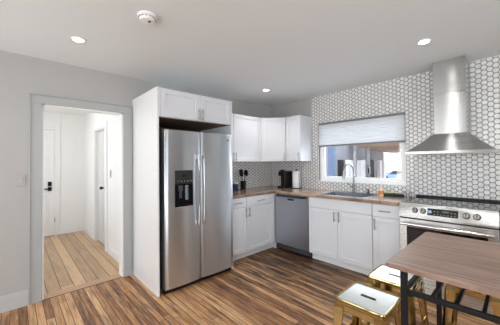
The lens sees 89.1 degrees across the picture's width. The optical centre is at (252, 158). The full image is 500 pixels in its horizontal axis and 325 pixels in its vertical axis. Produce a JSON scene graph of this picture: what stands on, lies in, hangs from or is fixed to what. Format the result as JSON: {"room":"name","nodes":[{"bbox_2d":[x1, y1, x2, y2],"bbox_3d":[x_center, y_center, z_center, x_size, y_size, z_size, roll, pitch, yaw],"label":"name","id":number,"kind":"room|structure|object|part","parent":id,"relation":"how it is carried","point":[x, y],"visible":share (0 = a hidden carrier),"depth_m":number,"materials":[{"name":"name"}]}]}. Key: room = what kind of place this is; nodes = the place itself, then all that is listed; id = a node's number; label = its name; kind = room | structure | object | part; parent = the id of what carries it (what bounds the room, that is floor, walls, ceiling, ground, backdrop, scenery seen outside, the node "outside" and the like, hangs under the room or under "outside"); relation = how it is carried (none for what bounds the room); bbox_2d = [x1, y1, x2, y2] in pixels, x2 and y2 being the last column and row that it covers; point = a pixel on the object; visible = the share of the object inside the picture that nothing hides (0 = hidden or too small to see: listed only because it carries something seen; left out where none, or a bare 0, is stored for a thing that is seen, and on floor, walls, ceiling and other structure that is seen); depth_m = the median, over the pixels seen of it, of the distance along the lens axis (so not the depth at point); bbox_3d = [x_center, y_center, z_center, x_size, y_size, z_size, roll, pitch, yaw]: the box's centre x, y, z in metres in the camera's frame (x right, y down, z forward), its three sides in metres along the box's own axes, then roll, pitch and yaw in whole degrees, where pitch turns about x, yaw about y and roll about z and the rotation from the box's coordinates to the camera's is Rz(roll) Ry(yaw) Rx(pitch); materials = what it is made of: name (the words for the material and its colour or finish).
{"room":"kitchen","nodes":[
{"label":"kitchen","id":0,"kind":"room"},
{"bbox_2d":[44,111,84,227],"bbox_3d":[-4.103,0.284,4.716,1.640,2.370,0.120,0,-1,-43],"label":"wall","id":1,"kind":"structure","parent":0,"point":[72,205],"depth_m":5.08,"materials":[{"name":"white paint"}]},
{"bbox_2d":[44,125,59,236],"bbox_3d":[-4.084,0.409,4.583,0.985,2.115,0.095,0,-1,-43],"label":"door","id":2,"kind":"structure","parent":1,"relation":"in","point":[52,132],"depth_m":4.84,"materials":[{"name":"white paint"}]},
{"bbox_3d":[-3.860,0.519,4.768,0.145,0.175,0.061,0,-1,-43],"label":"handle","id":3,"kind":"part","parent":2,"relation":"part of","materials":[{"name":"black plastic"}]},
{"bbox_2d":[60,225,83,233],"bbox_3d":[-3.601,1.409,5.069,0.390,0.120,0.014,0,-1,-43],"label":"baseboard","id":4,"kind":"structure","parent":1,"relation":"attached to","point":[78,228],"depth_m":5.06,"materials":[{"name":"white paint"}]},
{"bbox_2d":[44,108,87,114],"bbox_3d":[-3.178,-0.966,3.723,1.860,0.080,2.880,0,-1,-43],"label":"ceiling","id":5,"kind":"structure","parent":0,"point":[45,109],"depth_m":4.86,"materials":[{"name":"white paint"}]},
{"bbox_2d":[44,231,118,294],"bbox_3d":[-2.610,1.472,4.336,3.300,0.050,3.075,0,-1,-43],"label":"floor","id":6,"kind":"structure","parent":0,"point":[72,259],"depth_m":3.54,"materials":[{"name":"brown wood"}]},
{"bbox_2d":[84,112,118,252],"bbox_3d":[-2.524,0.261,4.307,0.100,2.370,2.880,0,-1,-43],"label":"wall","id":7,"kind":"structure","parent":0,"point":[91,120],"depth_m":3.87,"materials":[{"name":"white paint"}]},
{"bbox_2d":[84,225,92,238],"bbox_3d":[-3.166,1.402,4.903,0.014,0.120,0.830,0,-1,-43],"label":"baseboard","id":8,"kind":"structure","parent":7,"relation":"attached to","point":[87,230],"depth_m":4.87,"materials":[{"name":"white paint"}]},
{"bbox_2d":[93,121,107,251],"bbox_3d":[-2.523,0.431,4.290,0.122,2.030,0.900,0,-1,-43],"label":"door frame","id":9,"kind":"structure","parent":7,"relation":"attached to","point":[102,126],"depth_m":4.50,"materials":[{"name":"white paint"}]},
{"bbox_2d":[98,130,104,244],"bbox_3d":[-2.609,0.476,4.354,0.105,1.918,0.455,0,-1,-43],"label":"door","id":10,"kind":"structure","parent":7,"relation":"in","point":[101,156],"depth_m":4.34,"materials":[{"name":"white paint"}]},
{"bbox_2d":[108,245,118,262],"bbox_3d":[-1.879,1.368,3.534,0.014,0.120,0.910,0,-1,-43],"label":"baseboard","id":11,"kind":"structure","parent":7,"relation":"attached to","point":[111,251],"depth_m":3.65,"materials":[{"name":"white paint"}]},
{"bbox_2d":[0,50,270,295],"bbox_3d":[-1.810,0.204,2.921,6.120,2.426,0.120,0,-1,-43],"label":"wall","id":12,"kind":"structure","parent":0,"point":[20,75],"depth_m":2.46,"materials":[{"name":"grey paint"}]},
{"bbox_2d":[0,289,28,312],"bbox_3d":[-3.076,1.336,1.610,2.485,0.150,0.014,0,-1,-43],"label":"baseboard","id":13,"kind":"structure","parent":12,"relation":"attached to","point":[12,301],"depth_m":2.39,"materials":[{"name":"paint"}]},
{"bbox_2d":[16,174,25,186],"bbox_3d":[-2.224,0.209,2.439,0.072,0.116,0.012,0,-1,-43],"label":"light switch","id":14,"kind":"object","parent":12,"relation":"attached to","point":[20,179],"visible":1,"depth_m":2.44,"materials":[{"name":"plastic"}]},
{"bbox_2d":[29,92,132,304],"bbox_3d":[-1.869,0.385,2.840,0.961,2.065,0.150,0,-1,-43],"label":"door frame","id":15,"kind":"structure","parent":12,"relation":"attached to","point":[36,100],"depth_m":2.58,"materials":[{"name":"grey paint"}]},
{"bbox_2d":[44,274,121,299],"bbox_3d":[-1.869,1.440,2.837,0.755,0.054,0.125,0,-1,-43],"label":"threshold","id":16,"kind":"object","parent":12,"relation":"attached to","point":[102,280],"visible":0.36,"depth_m":2.81,"materials":[{"name":"brown wood"}]},
{"bbox_2d":[232,113,260,161],"bbox_3d":[-0.301,-0.319,4.016,0.960,0.733,0.352,0,-1,-43],"label":"upper cabinet","id":17,"kind":"object","parent":12,"relation":"attached to","point":[246,130],"visible":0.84,"depth_m":4.02,"materials":[{"name":"white paint"}]},
{"bbox_3d":[-0.425,-0.323,3.718,0.365,0.727,0.020,0,-1,-43],"label":"door","id":18,"kind":"part","parent":17,"relation":"part of","materials":[{"name":"white paint"}]},
{"bbox_2d":[232,162,271,188],"bbox_3d":[-0.200,0.287,4.345,1.567,0.471,0.008,0,-1,-43],"label":"tiles","id":19,"kind":"structure","parent":12,"relation":"attached to","point":[259,173],"depth_m":4.55,"materials":[{"name":"tile"}]},
{"bbox_2d":[0,246,494,324],"bbox_3d":[0.050,1.392,0.851,6.000,0.050,5.400,0,-1,-43],"label":"floor","id":20,"kind":"structure","parent":0,"point":[271,286],"depth_m":2.48,"materials":[{"name":"brown wood"}]},
{"bbox_2d":[132,86,232,296],"bbox_3d":[-0.859,0.337,3.188,0.981,2.150,0.787,0,-1,-43],"label":"tall cabinet","id":21,"kind":"object","parent":20,"relation":"on","point":[158,109],"visible":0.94,"depth_m":2.85,"materials":[{"name":"white paint"}]},
{"bbox_3d":[-1.221,0.336,2.871,0.019,2.150,0.753,0,-1,-43],"label":"panel","id":22,"kind":"part","parent":21,"relation":"part of","materials":[{"name":"white wood"}]},
{"bbox_3d":[-0.787,-0.592,2.799,0.467,0.298,0.020,0,-1,-43],"label":"door","id":23,"kind":"part","parent":21,"relation":"part of","materials":[{"name":"white paint"}]},
{"bbox_3d":[-0.451,-0.591,3.116,0.449,0.298,0.020,0,-1,-43],"label":"door","id":24,"kind":"part","parent":21,"relation":"part of","materials":[{"name":"white paint"}]},
{"bbox_3d":[-0.520,0.338,3.530,0.019,2.150,0.753,0,-1,-43],"label":"panel","id":25,"kind":"part","parent":21,"relation":"part of","materials":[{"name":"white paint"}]},
{"bbox_2d":[159,129,232,294],"bbox_3d":[-0.817,0.557,3.162,0.890,1.708,0.826,0,-1,-43],"label":"refrigerator","id":26,"kind":"object","parent":20,"relation":"on","point":[196,210],"visible":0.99,"depth_m":2.82,"materials":[{"name":"grey metal"}]},
{"bbox_3d":[-0.759,0.522,2.760,0.424,1.653,0.071,0,-1,-43],"label":"door","id":27,"kind":"part","parent":26,"relation":"part of","materials":[{"name":"silver metal"}]},
{"bbox_3d":[-0.738,0.196,2.739,0.208,0.145,0.014,0,-1,-43],"label":"dispenser panel","id":28,"kind":"part","parent":26,"relation":"part of","materials":[{"name":"black plastic"}]},
{"bbox_3d":[-0.593,0.344,2.844,0.026,0.790,0.048,0,-1,-43],"label":"handle","id":29,"kind":"part","parent":26,"relation":"part of","materials":[{"name":"metal"}]},
{"bbox_3d":[-0.546,0.344,2.888,0.026,0.790,0.048,0,-1,-43],"label":"handle","id":30,"kind":"part","parent":26,"relation":"part of","materials":[{"name":"metal"}]},
{"bbox_3d":[-0.433,0.524,3.067,0.460,1.653,0.071,0,-1,-43],"label":"door","id":31,"kind":"part","parent":26,"relation":"part of","materials":[{"name":"silver metal"}]},
{"bbox_2d":[233,197,246,260],"bbox_3d":[-0.405,0.977,3.676,0.350,0.874,0.652,0,-1,-43],"label":"base cabinet","id":32,"kind":"object","parent":20,"relation":"on","point":[239,204],"visible":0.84,"depth_m":3.51,"materials":[{"name":"white paint"}]},
{"bbox_3d":[-0.216,0.608,3.476,0.344,0.133,0.020,0,-1,-43],"label":"drawer","id":33,"kind":"part","parent":32,"relation":"part of","materials":[{"name":"white paint"}]},
{"bbox_2d":[243,193,276,256],"bbox_3d":[0.161,0.979,4.208,1.199,0.874,0.652,0,-1,-43],"label":"base cabinet","id":34,"kind":"object","parent":20,"relation":"on","point":[261,209],"visible":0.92,"depth_m":3.79,"materials":[{"name":"white paint"}]},
{"bbox_3d":[0.108,0.609,3.781,0.529,0.133,0.020,0,-1,-43],"label":"drawer","id":35,"kind":"part","parent":34,"relation":"part of","materials":[{"name":"white paint"}]},
{"bbox_3d":[0.112,0.993,3.775,0.529,0.624,0.020,0,-1,-43],"label":"door","id":36,"kind":"part","parent":34,"relation":"part of","materials":[{"name":"white paint"}]},
{"bbox_2d":[233,185,291,198],"bbox_3d":[0.026,0.521,4.107,1.562,0.038,0.640,0,-1,-43],"label":"countertop","id":37,"kind":"structure","parent":34,"relation":"on","point":[253,191],"depth_m":3.90,"materials":[{"name":"brown wood"}]},
{"bbox_2d":[233,182,238,190],"bbox_3d":[-0.276,0.440,4.069,0.102,0.130,0.102,0,-1,-43],"label":"canister","id":38,"kind":"object","parent":37,"relation":"on","point":[235,184],"visible":0.84,"depth_m":4.03,"materials":[{"name":"blue ceramic"}]},
{"bbox_2d":[240,181,245,189],"bbox_3d":[-0.154,0.436,4.218,0.092,0.140,0.092,0,-1,-43],"label":"utensil holder","id":39,"kind":"object","parent":37,"relation":"on","point":[243,183],"visible":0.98,"depth_m":4.18,"materials":[{"name":"black plastic"}]},
{"bbox_2d":[278,170,291,187],"bbox_3d":[0.551,0.345,4.417,0.220,0.312,0.170,0,-1,-35],"label":"coffee maker","id":40,"kind":"object","parent":37,"relation":"on","point":[286,176],"visible":0.99,"depth_m":4.36,"materials":[{"name":"black plastic"}]},
{"bbox_2d":[275,193,312,257],"bbox_3d":[0.789,0.972,3.965,0.619,0.869,0.602,0,-1,-43],"label":"dishwasher","id":41,"kind":"object","parent":20,"relation":"on","point":[292,211],"visible":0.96,"depth_m":3.74,"materials":[{"name":"grey metal"}]},
{"bbox_3d":[0.576,0.556,3.775,0.028,0.040,0.602,0,-1,-43],"label":"frame","id":42,"kind":"part","parent":41,"relation":"part of","materials":[{"name":"silver metal"}]},
{"bbox_2d":[309,197,372,274],"bbox_3d":[1.289,0.956,3.421,0.652,0.874,0.862,0,-1,-43],"label":"base cabinet","id":43,"kind":"object","parent":20,"relation":"on","point":[340,231],"visible":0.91,"depth_m":3.18,"materials":[{"name":"white paint"}]},
{"bbox_3d":[0.936,0.979,3.384,0.020,0.624,0.425,0,-1,-43],"label":"door","id":44,"kind":"part","parent":43,"relation":"part of","materials":[{"name":"white paint"}]},
{"bbox_2d":[275,188,412,205],"bbox_3d":[1.183,0.501,3.552,0.636,0.038,1.754,0,-1,-43],"label":"countertop","id":45,"kind":"structure","parent":43,"relation":"on","point":[385,200],"depth_m":3.19,"materials":[{"name":"brown wood"}]},
{"bbox_2d":[342,164,355,192],"bbox_3d":[1.349,0.272,3.567,0.239,0.409,0.117,0,-1,-43],"label":"faucet","id":46,"kind":"object","parent":45,"relation":"on","point":[343,175],"visible":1,"depth_m":3.59,"materials":[{"name":"silver metal"}]},
{"bbox_3d":[1.349,0.217,3.562,0.218,0.299,0.023,0,-1,-28],"label":"spout","id":47,"kind":"part","parent":46,"relation":"part of","materials":[{"name":"silver metal"}]},
{"bbox_2d":[320,191,378,197],"bbox_3d":[1.303,0.571,3.423,0.509,0.192,0.644,0,-1,-43],"label":"sink","id":48,"kind":"object","parent":45,"relation":"in","point":[334,193],"visible":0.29,"depth_m":3.55,"materials":[{"name":"silver metal"}]},
{"bbox_2d":[378,183,383,195],"bbox_3d":[1.643,0.392,3.241,0.066,0.159,0.066,0,-1,-12],"label":"soap bottle","id":49,"kind":"object","parent":45,"relation":"on","point":[380,190],"visible":1,"depth_m":3.22,"materials":[{"name":"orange plastic"}]},
{"bbox_2d":[384,193,403,196],"bbox_3d":[1.760,0.449,3.182,0.236,0.042,0.110,-1,-1,41],"label":"cloth","id":50,"kind":"object","parent":45,"relation":"on","point":[385,194],"visible":0.91,"depth_m":3.14,"materials":[{"name":"fabric"}]},
{"bbox_3d":[0.744,0.337,4.314,0.166,0.322,0.166,0,-1,-43],"label":"paper towel holder","id":51,"kind":"object","parent":45,"relation":"on","visible":0},
{"bbox_2d":[292,171,299,187],"bbox_3d":[0.744,0.349,4.314,0.132,0.275,0.132,0,-1,-43],"label":"paper towel roll","id":52,"kind":"object","parent":51,"relation":"on","point":[295,174],"visible":1,"depth_m":4.26,"materials":[{"name":"white paper"}]},
{"bbox_3d":[1.231,0.971,3.071,0.020,0.624,0.427,0,-1,-43],"label":"door","id":53,"kind":"part","parent":43,"relation":"part of","materials":[{"name":"white paint"}]},
{"bbox_2d":[333,282,400,324],"bbox_3d":[0.642,1.064,1.398,0.346,0.610,0.346,0,-1,-43],"label":"bar stool","id":54,"kind":"object","parent":20,"relation":"on","point":[376,306],"visible":0.98,"depth_m":1.37,"materials":[{"name":"gold metal"}]},
{"bbox_3d":[0.459,1.072,1.403,0.101,0.574,0.079,-1,-1,2],"label":"leg","id":55,"kind":"part","parent":54,"relation":"part of","materials":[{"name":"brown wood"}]},
{"bbox_3d":[0.648,1.073,1.580,0.079,0.574,0.101,-1,-1,2],"label":"leg","id":56,"kind":"part","parent":54,"relation":"part of","materials":[{"name":"gold metal"}]},
{"bbox_3d":[0.639,0.771,1.402,0.240,0.015,0.240,0,-1,-43],"label":"seat","id":57,"kind":"part","parent":54,"relation":"part of","materials":[{"name":"gold metal"}]},
{"bbox_3d":[0.636,1.067,1.215,0.079,0.574,0.101,-1,-1,2],"label":"leg","id":58,"kind":"part","parent":54,"relation":"part of","materials":[{"name":"gold metal"}]},
{"bbox_3d":[0.825,1.068,1.392,0.101,0.574,0.079,-1,-1,2],"label":"leg","id":59,"kind":"part","parent":54,"relation":"part of","materials":[{"name":"gold metal"}]},
{"bbox_2d":[372,203,399,269],"bbox_3d":[1.684,0.945,3.001,0.652,0.874,0.286,0,-1,-43],"label":"base cabinet","id":60,"kind":"object","parent":20,"relation":"on","point":[386,224],"visible":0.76,"depth_m":2.81,"materials":[{"name":"white paint"}]},
{"bbox_3d":[1.475,0.580,2.813,0.020,0.133,0.279,0,-1,-43],"label":"drawer","id":61,"kind":"part","parent":60,"relation":"part of","materials":[{"name":"white paint"}]},
{"bbox_2d":[364,264,428,324],"bbox_3d":[0.937,1.065,1.660,0.346,0.610,0.346,0,-1,-43],"label":"bar stool","id":62,"kind":"object","parent":20,"relation":"on","point":[382,276],"visible":0.59,"depth_m":1.63,"materials":[{"name":"gold metal"}]},
{"bbox_3d":[0.755,1.073,1.666,0.101,0.574,0.079,-1,-1,2],"label":"leg","id":63,"kind":"part","parent":62,"relation":"part of","materials":[{"name":"gold metal"}]},
{"bbox_3d":[0.934,0.772,1.665,0.240,0.015,0.240,0,-1,-43],"label":"seat","id":64,"kind":"part","parent":62,"relation":"part of","materials":[{"name":"gold metal"}]},
{"bbox_3d":[0.932,1.068,1.478,0.079,0.574,0.101,-1,-1,2],"label":"leg","id":65,"kind":"part","parent":62,"relation":"part of","materials":[{"name":"brown wood"}]},
{"bbox_3d":[1.120,1.069,1.655,0.101,0.574,0.079,-1,-1,2],"label":"leg","id":66,"kind":"part","parent":62,"relation":"part of","materials":[{"name":"brown wood"}]},
{"bbox_2d":[386,232,499,324],"bbox_3d":[1.279,0.903,0.938,0.717,0.896,1.226,0,-1,-43],"label":"table","id":67,"kind":"object","parent":20,"relation":"on","point":[465,263],"visible":1,"depth_m":1.11,"materials":[{"name":"brown wood"}]},
{"bbox_3d":[0.670,0.923,1.110,0.025,0.875,0.025,0,-1,-43],"label":"leg","id":68,"kind":"part","parent":67,"relation":"part of","materials":[{"name":"black metal"}]},
{"bbox_3d":[0.904,0.578,1.338,0.627,0.021,0.018,0,-1,-43],"label":"rail","id":69,"kind":"part","parent":67,"relation":"part of","materials":[{"name":"black metal"}]},
{"bbox_3d":[1.145,0.924,1.556,0.025,0.875,0.025,0,-1,-43],"label":"leg","id":70,"kind":"part","parent":67,"relation":"part of","materials":[{"name":"black metal"}]},
{"bbox_3d":[1.038,0.567,0.720,0.018,0.021,1.060,0,-1,-43],"label":"rail","id":71,"kind":"part","parent":67,"relation":"part of","materials":[{"name":"black metal"}]},
{"bbox_2d":[399,194,499,314],"bbox_3d":[2.015,0.880,2.588,0.743,0.905,0.756,0,-1,-43],"label":"range","id":72,"kind":"object","parent":20,"relation":"on","point":[471,218],"visible":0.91,"depth_m":2.40,"materials":[{"name":"grey metal"}]},
{"bbox_3d":[1.770,0.649,2.363,0.077,0.034,0.696,0,-1,-43],"label":"handle","id":73,"kind":"part","parent":72,"relation":"part of","materials":[{"name":"metal"}]},
{"bbox_3d":[1.817,0.880,2.401,0.055,0.553,0.750,0,-1,-43],"label":"oven door","id":74,"kind":"part","parent":72,"relation":"part of","materials":[{"name":"silver metal"}]},
{"bbox_3d":[1.811,0.520,2.405,0.070,0.140,0.756,0,-1,-43],"label":"control panel","id":75,"kind":"part","parent":72,"relation":"part of","materials":[{"name":"silver metal"}]},
{"bbox_2d":[401,196,499,212],"bbox_3d":[2.034,0.458,2.616,0.585,0.019,0.756,0,-1,-43],"label":"cooktop","id":76,"kind":"object","parent":72,"relation":"in","point":[434,202],"depth_m":2.55,"materials":[{"name":"silver glass"}]},
{"bbox_3d":[1.820,1.247,2.396,0.055,0.160,0.750,0,-1,-43],"label":"storage drawer","id":77,"kind":"part","parent":72,"relation":"part of","materials":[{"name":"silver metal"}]},
{"bbox_2d":[443,284,499,324],"bbox_3d":[1.390,1.059,1.577,0.346,0.610,0.346,0,-1,-43],"label":"bar stool","id":78,"kind":"object","parent":20,"relation":"on","point":[450,315],"visible":0.27,"depth_m":1.56,"materials":[{"name":"brown wood"}]},
{"bbox_3d":[1.207,1.067,1.582,0.101,0.574,0.079,-1,-1,2],"label":"leg","id":79,"kind":"part","parent":78,"relation":"part of","materials":[{"name":"brown wood"}]},
{"bbox_3d":[1.395,1.067,1.759,0.079,0.574,0.101,-1,-1,2],"label":"leg","id":80,"kind":"part","parent":78,"relation":"part of","materials":[{"name":"gold metal"}]},
{"bbox_3d":[1.384,1.062,1.394,0.079,0.574,0.101,-1,-1,2],"label":"leg","id":81,"kind":"part","parent":78,"relation":"part of","materials":[{"name":"brown wood"}]},
{"bbox_2d":[0,0,499,106],"bbox_3d":[0.024,-1.109,0.888,6.240,0.100,5.640,0,-1,-43],"label":"ceiling","id":82,"kind":"structure","parent":0,"point":[296,50],"depth_m":2.20,"materials":[{"name":"paint"}]},
{"bbox_2d":[70,36,85,42],"bbox_3d":[-1.494,-1.020,2.175,0.120,0.008,0.120,0,-1,-43],"label":"recessed light","id":83,"kind":"object","parent":82,"relation":"in","point":[73,38],"visible":1,"depth_m":2.17,"materials":[{"name":"white plastic"}]},
{"bbox_2d":[137,11,156,24],"bbox_3d":[-0.765,-1.014,1.843,0.134,0.044,0.134,0,-1,-43],"label":"smoke detector","id":84,"kind":"object","parent":82,"relation":"attached to","point":[146,17],"visible":1,"depth_m":1.81,"materials":[{"name":"white plastic"}]},
{"bbox_2d":[416,39,431,44],"bbox_3d":[1.539,-1.050,2.281,0.120,0.008,0.120,0,-1,-43],"label":"recessed light","id":85,"kind":"object","parent":82,"relation":"in","point":[423,41],"visible":1,"depth_m":2.27,"materials":[{"name":"white plastic"}]},
{"bbox_2d":[271,98,319,169],"bbox_3d":[2.266,0.162,2.966,0.120,2.426,5.400,0,-1,-43],"label":"wall","id":86,"kind":"structure","parent":0,"point":[302,107],"depth_m":4.52,"materials":[{"name":"grey paint"}]},
{"bbox_2d":[261,117,285,161],"bbox_3d":[0.357,-0.320,4.455,0.607,0.733,0.615,0,-1,-43],"label":"upper cabinet","id":87,"kind":"object","parent":86,"relation":"attached to","point":[273,130],"visible":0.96,"depth_m":4.23,"materials":[{"name":"white paint"}]},
{"bbox_2d":[286,115,311,160],"bbox_3d":[0.756,-0.328,4.216,0.352,0.733,0.301,0,-1,-43],"label":"upper cabinet","id":88,"kind":"object","parent":86,"relation":"attached to","point":[299,127],"visible":1,"depth_m":4.12,"materials":[{"name":"white paint"}]},
{"bbox_3d":[0.663,-0.328,4.122,0.020,0.727,0.288,0,-1,-43],"label":"door","id":89,"kind":"part","parent":88,"relation":"part of","materials":[{"name":"white paint"}]},
{"bbox_2d":[318,112,406,185],"bbox_3d":[1.555,-0.117,3.715,0.132,0.940,1.267,0,-1,-43],"label":"window","id":90,"kind":"structure","parent":86,"relation":"in","point":[363,180],"depth_m":3.58,"materials":[{"name":"white paint"}]},
{"bbox_2d":[318,112,404,146],"bbox_3d":[1.511,-0.390,3.680,0.036,0.379,1.247,0,-1,-43],"label":"window shade","id":91,"kind":"object","parent":90,"relation":"attached to","point":[390,128],"visible":1,"depth_m":3.59,"materials":[{"name":"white fabric"}]},
{"bbox_3d":[1.510,-0.566,3.683,0.036,0.026,1.247,0,-1,-43],"label":"head rail","id":92,"kind":"part","parent":91,"relation":"part of","materials":[{"name":"white fabric"}]},
{"bbox_3d":[1.510,-0.213,3.675,0.028,0.026,1.243,0,-1,-43],"label":"rail","id":93,"kind":"part","parent":91,"relation":"part of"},
{"bbox_3d":[1.527,0.345,3.677,0.042,0.016,1.259,0,-1,-43],"label":"sill","id":94,"kind":"part","parent":90,"relation":"part of","materials":[{"name":"white paint"}]},
{"bbox_3d":[1.559,-0.118,3.719,0.030,0.835,1.165,0,-1,-43],"label":"sash","id":95,"kind":"part","parent":90,"relation":"part of","materials":[{"name":"white paint"}]},
{"bbox_2d":[272,55,499,199],"bbox_3d":[2.215,-0.288,2.929,0.008,1.526,5.400,0,-1,-43],"label":"tiles","id":96,"kind":"structure","parent":86,"relation":"attached to","point":[477,176],"depth_m":3.08,"materials":[{"name":"tile"}]},
{"bbox_2d":[405,55,499,154],"bbox_3d":[2.097,-0.553,2.698,0.480,1.000,0.724,0,-1,-43],"label":"range hood","id":97,"kind":"object","parent":86,"relation":"attached to","point":[451,84],"visible":1,"depth_m":2.65,"materials":[{"name":"silver metal"}]},
{"label":"outside","id":98,"kind":"structure","parent":0,"visible":0},
{"bbox_2d":[386,167,400,172],"bbox_3d":[44.765,3.395,60.292,139.400,0.200,100.000,0,-1,-43],"label":"ground","id":99,"kind":"structure","parent":98,"point":[387,168],"depth_m":98.72,"materials":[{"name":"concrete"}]},
{"bbox_2d":[328,146,335,175],"bbox_3d":[2.645,1.079,8.420,0.150,3.750,0.200,0,-1,-43],"label":"post","id":100,"kind":"object","parent":99,"relation":"on","point":[331,150],"visible":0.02,"depth_m":8.37,"materials":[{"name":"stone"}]},
{"bbox_2d":[326,146,385,177],"bbox_3d":[8.470,1.150,19.178,0.701,3.810,23.752,-1,-1,34],"label":"building","id":101,"kind":"structure","parent":99,"relation":"on","point":[365,162],"depth_m":16.61,"materials":[{"name":"grey concrete"}]},
{"bbox_3d":[5.302,0.639,14.287,0.025,0.950,2.550,-1,-1,33],"label":"pane","id":102,"kind":"part","parent":101,"relation":"part of","materials":[{"name":"white glass"}]},
{"bbox_2d":[350,143,400,152],"bbox_3d":[15.372,1.002,18.497,19.500,3.940,15.300,0,-1,-43],"label":"carport roof","id":103,"kind":"structure","parent":99,"relation":"on","point":[386,147],"depth_m":17.68,"materials":[{"name":"brown wood"}]},
{"bbox_2d":[386,170,400,178],"bbox_3d":[20.906,2.470,37.764,4.250,1.470,1.800,-1,-1,5],"label":"parked car","id":104,"kind":"object","parent":99,"relation":"on","point":[392,173],"visible":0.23,"depth_m":37.04,"materials":[{"name":"blue paint"}]}
]}

